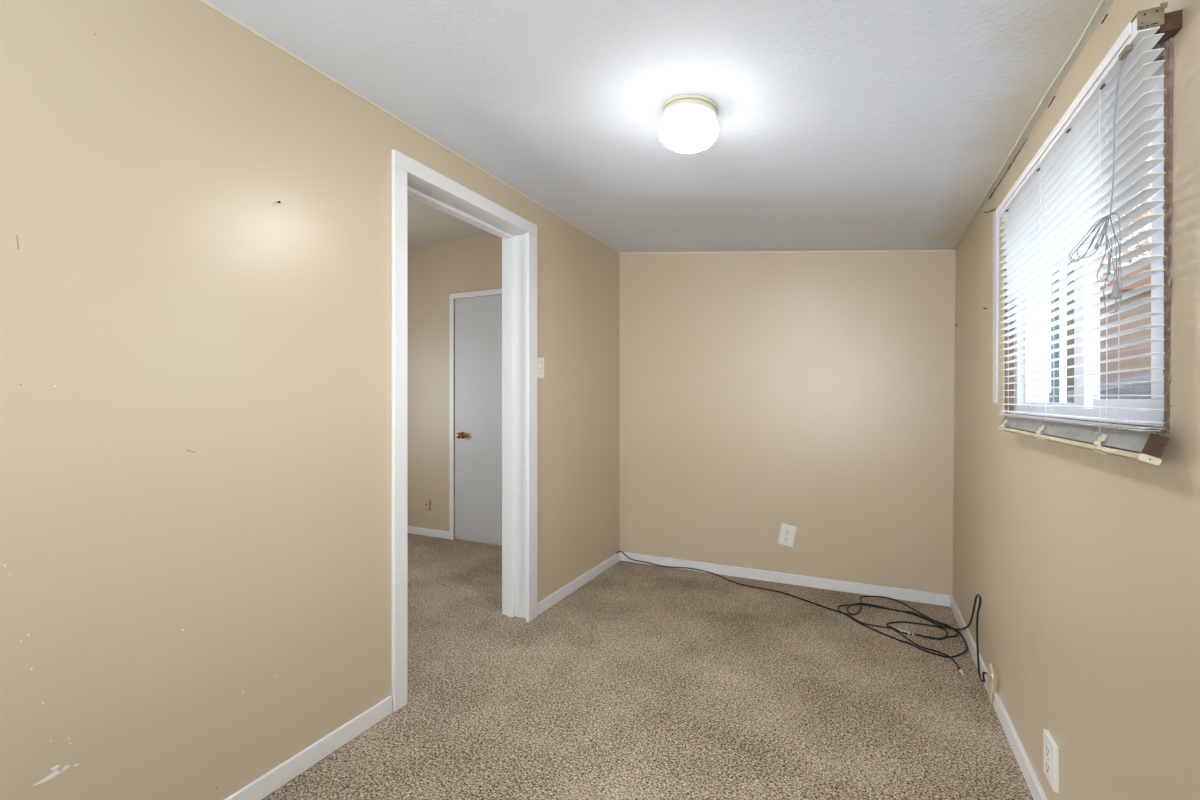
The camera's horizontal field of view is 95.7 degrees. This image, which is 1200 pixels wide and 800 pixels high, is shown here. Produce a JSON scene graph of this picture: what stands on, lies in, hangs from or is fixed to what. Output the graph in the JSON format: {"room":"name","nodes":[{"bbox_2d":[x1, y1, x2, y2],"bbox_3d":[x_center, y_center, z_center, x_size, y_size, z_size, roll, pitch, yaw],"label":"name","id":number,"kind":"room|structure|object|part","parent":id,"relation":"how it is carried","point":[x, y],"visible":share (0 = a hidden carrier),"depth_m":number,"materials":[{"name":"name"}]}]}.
{"room":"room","nodes":[
{"label":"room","id":0,"kind":"room"},
{"bbox_2d":[0,0,618,799],"bbox_3d":[-1.093,-0.135,1.676,0.166,2.670,5.570,0,0,26],"label":"wall","id":1,"kind":"structure","parent":0,"point":[195,363],"depth_m":1.49,"materials":[{"name":"beige paint"}]},
{"bbox_2d":[224,695,391,799],"bbox_3d":[-1.479,1.167,0.672,0.012,0.066,3.128,0,0,26],"label":"baseboard","id":2,"kind":"structure","parent":1,"relation":"attached to","point":[260,788],"depth_m":1.78,"materials":[{"name":"white paint"}]},
{"bbox_2d":[199,0,619,252],"bbox_3d":[-1.006,-1.093,1.661,0.009,0.008,5.320,0,0,26],"label":"trim","id":3,"kind":"structure","parent":1,"relation":"attached to","point":[202,1],"depth_m":1.97,"materials":[{"name":"beige"}]},
{"bbox_2d":[391,149,536,711],"bbox_3d":[-0.655,0.120,2.584,0.199,2.160,1.023,0,0,26],"label":"door frame","id":4,"kind":"structure","parent":1,"relation":"in","point":[411,178],"depth_m":2.92,"materials":[{"name":"white paint"}]},
{"bbox_3d":[-0.737,0.120,2.625,0.016,2.160,1.020,0,0,26],"label":"casing","id":5,"kind":"part","parent":4,"relation":"part of","materials":[{"name":"white paint"}]},
{"bbox_2d":[537,357,543,377],"bbox_3d":[-0.330,-0.178,3.050,0.018,0.116,0.070,0,0,26],"label":"light switch","id":6,"kind":"object","parent":1,"relation":"attached to","point":[540,361],"visible":0.9,"depth_m":3.05,"materials":[{"name":"white plastic"}]},
{"bbox_2d":[537,552,620,614],"bbox_3d":[-0.099,1.167,3.537,0.012,0.066,1.153,0,0,26],"label":"baseboard","id":7,"kind":"structure","parent":1,"relation":"attached to","point":[555,597],"depth_m":3.41,"materials":[{"name":"white paint"}]},
{"bbox_2d":[619,254,619,550],"bbox_3d":[0.147,0.019,4.058,0.006,2.230,0.007,0,0,26],"label":"trim","id":8,"kind":"structure","parent":1,"relation":"attached to","point":[619,254],"depth_m":4.05,"materials":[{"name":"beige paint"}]},
{"bbox_2d":[408,196,491,246],"bbox_3d":[-2.446,-1.410,2.982,3.405,0.080,4.250,0,0,26],"label":"ceiling","id":9,"kind":"structure","parent":0,"point":[427,224],"depth_m":4.30,"materials":[{"name":"beige paint"}]},
{"bbox_2d":[408,234,501,545],"bbox_3d":[-1.545,-0.085,4.851,3.405,2.570,0.100,0,0,26],"label":"wall","id":10,"kind":"structure","parent":0,"point":[437,270],"depth_m":4.75,"materials":[{"name":"beige paint"}]},
{"bbox_2d":[423,499,429,509],"bbox_3d":[-1.528,0.926,4.780,0.072,0.096,0.015,0,0,26],"label":"wall plate","id":11,"kind":"object","parent":10,"relation":"attached to","point":[426,502],"visible":1,"depth_m":4.78,"materials":[{"name":"beige paint"}]},
{"bbox_2d":[408,526,448,538],"bbox_3d":[-2.149,1.169,5.080,1.918,0.062,0.012,0,0,26],"label":"baseboard","id":12,"kind":"structure","parent":10,"relation":"attached to","point":[412,530],"depth_m":4.76,"materials":[{"name":"white paint"}]},
{"bbox_2d":[449,288,501,544],"bbox_3d":[-0.889,0.147,4.453,0.900,2.105,0.105,0,0,26],"label":"door","id":13,"kind":"structure","parent":10,"relation":"in","point":[475,324],"depth_m":4.54,"materials":[{"name":"grey paint"}]},
{"bbox_3d":[-1.178,0.303,4.572,0.056,0.056,0.069,0,0,26],"label":"knob","id":14,"kind":"part","parent":13,"relation":"part of","materials":[{"name":"gold metal"}]},
{"bbox_2d":[262,533,1032,799],"bbox_3d":[-1.609,1.240,1.935,5.820,0.080,5.590,0,0,26],"label":"floor","id":15,"kind":"structure","parent":0,"point":[643,681],"depth_m":2.16,"materials":[{"name":"brown carpet"}]},
{"bbox_2d":[616,551,986,681],"bbox_3d":[1.160,1.030,3.328,0.856,0.340,2.341,0,0,-37],"label":"coaxial cable","id":16,"kind":"object","parent":15,"relation":"on","point":[927,618],"visible":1,"depth_m":2.85,"materials":[{"name":"black rubber"}]},
{"bbox_2d":[205,0,1113,252],"bbox_3d":[0.010,-1.011,1.161,2.270,0.329,5.540,0,0,26],"label":"ceiling","id":17,"kind":"structure","parent":0,"point":[844,125],"depth_m":1.73,"materials":[{"name":"white paint"}]},
{"bbox_2d":[658,94,718,152],"bbox_3d":[0.295,-0.911,1.817,0.200,0.143,0.200,0,0,-38],"label":"ceiling light","id":18,"kind":"object","parent":17,"relation":"attached to","point":[688,123],"visible":1,"depth_m":1.75,"materials":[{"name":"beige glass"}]},
{"bbox_2d":[620,251,955,594],"bbox_3d":[1.186,0.020,3.613,2.260,2.360,0.100,0,0,26],"label":"wall","id":19,"kind":"structure","parent":0,"point":[813,393],"depth_m":3.52,"materials":[{"name":"beige paint"}]},
{"bbox_2d":[621,552,949,606],"bbox_3d":[1.092,1.167,3.596,2.081,0.066,0.012,0,0,26],"label":"baseboard","id":20,"kind":"structure","parent":19,"relation":"attached to","point":[815,582],"depth_m":3.50,"materials":[{"name":"white paint"}]},
{"bbox_2d":[619,250,955,253],"bbox_3d":[1.100,-0.976,3.596,2.116,0.244,0.012,0,0,26],"label":"trim","id":21,"kind":"structure","parent":19,"relation":"attached to","point":[874,250],"depth_m":3.51,"materials":[{"name":"beige"}]},
{"bbox_2d":[778,523,796,546],"bbox_3d":[1.219,0.885,3.537,0.116,0.150,0.009,0,0,26],"label":"wall outlet","id":22,"kind":"object","parent":19,"relation":"attached to","point":[787,532],"visible":1,"depth_m":3.53,"materials":[{"name":"white plastic"}]},
{"bbox_2d":[952,252,955,594],"bbox_3d":[2.049,0.142,3.141,0.023,1.984,0.008,0,0,26],"label":"trim","id":23,"kind":"structure","parent":19,"relation":"attached to","point":[955,252],"depth_m":3.14,"materials":[{"name":"beige paint"}]},
{"bbox_2d":[953,0,1199,799],"bbox_3d":[0.936,0.130,0.698,0.130,2.140,5.570,0,0,26],"label":"wall","id":24,"kind":"structure","parent":0,"point":[1083,565],"depth_m":1.24,"materials":[{"name":"beige paint"}]},
{"bbox_2d":[986,664,997,703],"bbox_3d":[1.538,1.116,2.135,0.034,0.153,0.109,0,0,26],"label":"cable plate","id":25,"kind":"object","parent":24,"relation":"attached to","point":[992,681],"visible":0.99,"depth_m":2.12,"materials":[{"name":"beige plastic"}]},
{"bbox_3d":[1.536,1.115,2.135,0.007,0.142,0.076,0,19,26],"label":"plate","id":26,"kind":"part","parent":25,"relation":"part of","materials":[{"name":"beige plastic"}]},
{"bbox_2d":[993,208,998,402],"bbox_3d":[1.586,-0.370,2.171,0.015,0.769,0.059,0,0,26],"label":"trim","id":27,"kind":"structure","parent":24,"relation":"attached to","point":[995,213],"depth_m":2.16,"materials":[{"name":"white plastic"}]},
{"bbox_2d":[950,595,1047,799],"bbox_3d":[0.883,1.167,0.751,0.014,0.066,5.320,0,0,26],"label":"baseboard","id":28,"kind":"structure","parent":24,"relation":"attached to","point":[1036,790],"depth_m":1.91,"materials":[{"name":"white paint"}]},
{"bbox_2d":[952,0,1105,249],"bbox_3d":[0.887,-0.866,0.749,0.013,0.010,5.320,0,0,26],"label":"trim","id":29,"kind":"structure","parent":24,"relation":"attached to","point":[1098,8],"depth_m":1.56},
{"bbox_2d":[1043,729,1058,792],"bbox_3d":[1.244,0.995,1.499,0.014,0.122,0.092,0,0,26],"label":"wall outlet","id":30,"kind":"object","parent":24,"relation":"attached to","point":[1050,748],"visible":1,"depth_m":1.48,"materials":[{"name":"white plastic"}]},
{"bbox_2d":[1046,760,1049,774],"bbox_3d":[1.239,1.018,1.501,0.004,0.033,0.034,0,0,26],"label":"receptacle","id":31,"kind":"object","parent":30,"relation":"attached to","point":[1047,761],"depth_m":1.50,"materials":[{"name":"grey plastic"}]},
{"bbox_2d":[1046,744,1049,757],"bbox_3d":[1.239,0.972,1.501,0.004,0.033,0.034,0,0,26],"label":"receptacle","id":32,"kind":"object","parent":30,"relation":"attached to","point":[1047,745],"depth_m":1.50,"materials":[{"name":"grey plastic"}]},
{"bbox_2d":[1005,37,1173,434],"bbox_3d":[1.308,-0.300,1.465,0.125,0.725,1.219,0,0,26],"label":"window","id":33,"kind":"structure","parent":24,"relation":"in","point":[1167,68],"depth_m":1.09,"materials":[{"name":"white plastic"}]},
{"bbox_3d":[1.428,-0.296,1.703,0.030,0.637,0.594,0,0,26],"label":"fixed sash","id":34,"kind":"part","parent":33,"relation":"part of","materials":[{"name":"white plastic"}]},
{"bbox_2d":[997,2,1169,465],"bbox_3d":[1.160,-0.279,1.401,0.059,0.781,1.080,0,0,26],"label":"window blind","id":35,"kind":"object","parent":33,"relation":"attached to","point":[1087,174],"visible":1,"depth_m":1.15,"materials":[{"name":"white plastic"}]},
{"bbox_3d":[1.368,-0.284,1.817,0.030,0.698,0.013,0,0,26],"label":"ladder cord","id":36,"kind":"part","parent":35,"relation":"part of","materials":[{"name":"white fabric"}]},
{"bbox_3d":[1.190,-0.284,1.448,0.030,0.698,0.013,0,0,26],"label":"ladder cord","id":37,"kind":"part","parent":35,"relation":"part of","materials":[{"name":"white fabric"}]},
{"bbox_3d":[1.166,0.102,1.406,0.028,0.018,1.067,0,0,26],"label":"rail","id":38,"kind":"part","parent":35,"relation":"part of","materials":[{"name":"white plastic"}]},
{"bbox_3d":[0.982,-0.387,1.071,0.020,0.460,0.288,0,0,26],"label":"lift cord","id":39,"kind":"part","parent":35,"relation":"part of","materials":[{"name":"white fabric"}]},
{"bbox_3d":[1.015,-0.284,1.085,0.030,0.698,0.013,0,0,26],"label":"ladder cord","id":40,"kind":"part","parent":35,"relation":"part of","materials":[{"name":"white fabric"}]},
{"bbox_3d":[1.147,-0.296,1.175,0.010,0.637,0.383,0,0,26],"label":"sliding sash","id":41,"kind":"part","parent":33,"relation":"part of","materials":[{"name":"white plastic"}]},
{"bbox_2d":[1154,9,1181,43],"bbox_3d":[0.982,-0.645,0.943,0.028,0.031,0.039,0,0,26],"label":"wooden block","id":42,"kind":"object","parent":24,"relation":"attached to","point":[1172,25],"visible":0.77,"depth_m":0.93,"materials":[{"name":"brown wood"}]},
{"label":"outside","id":43,"kind":"structure","parent":0,"visible":0},
{"bbox_3d":[22.674,1.810,0.176,39.300,0.020,60.000,0,0,26],"label":"ground","id":44,"kind":"structure","parent":43,"visible":0},
{"bbox_2d":[1049,255,1066,402],"bbox_3d":[3.637,-0.150,5.130,0.900,3.900,2.800,0,0,26],"label":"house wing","id":45,"kind":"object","parent":44,"relation":"on","point":[1060,363],"visible":0.06,"depth_m":3.94,"materials":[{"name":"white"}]},
{"bbox_2d":[1067,250,1073,390],"bbox_3d":[6.184,-0.450,7.732,1.230,4.500,0.100,0,0,26],"label":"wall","id":46,"kind":"structure","parent":44,"relation":"on","point":[1070,361],"depth_m":7.52,"materials":[{"name":"white"}]},
{"bbox_2d":[1067,372,1150,402],"bbox_3d":[7.021,0.450,6.163,3.300,2.700,1.400,0,0,26],"label":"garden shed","id":47,"kind":"object","parent":44,"relation":"on","point":[1136,388],"visible":0.02,"depth_m":6.03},
{"bbox_2d":[1100,263,1150,382],"bbox_3d":[10.687,-0.700,7.782,7.100,5.000,3.100,0,0,26],"label":"house","id":48,"kind":"structure","parent":44,"relation":"on","point":[1142,362],"depth_m":7.85,"materials":[{"name":"paint"}]},
{"bbox_2d":[1100,172,1150,278],"bbox_3d":[12.310,-1.695,12.050,5.221,7.006,3.987,0,0,26],"label":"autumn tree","id":49,"kind":"object","parent":44,"relation":"on","point":[1148,186],"visible":0.03,"depth_m":12.09,"materials":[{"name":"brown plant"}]}
]}

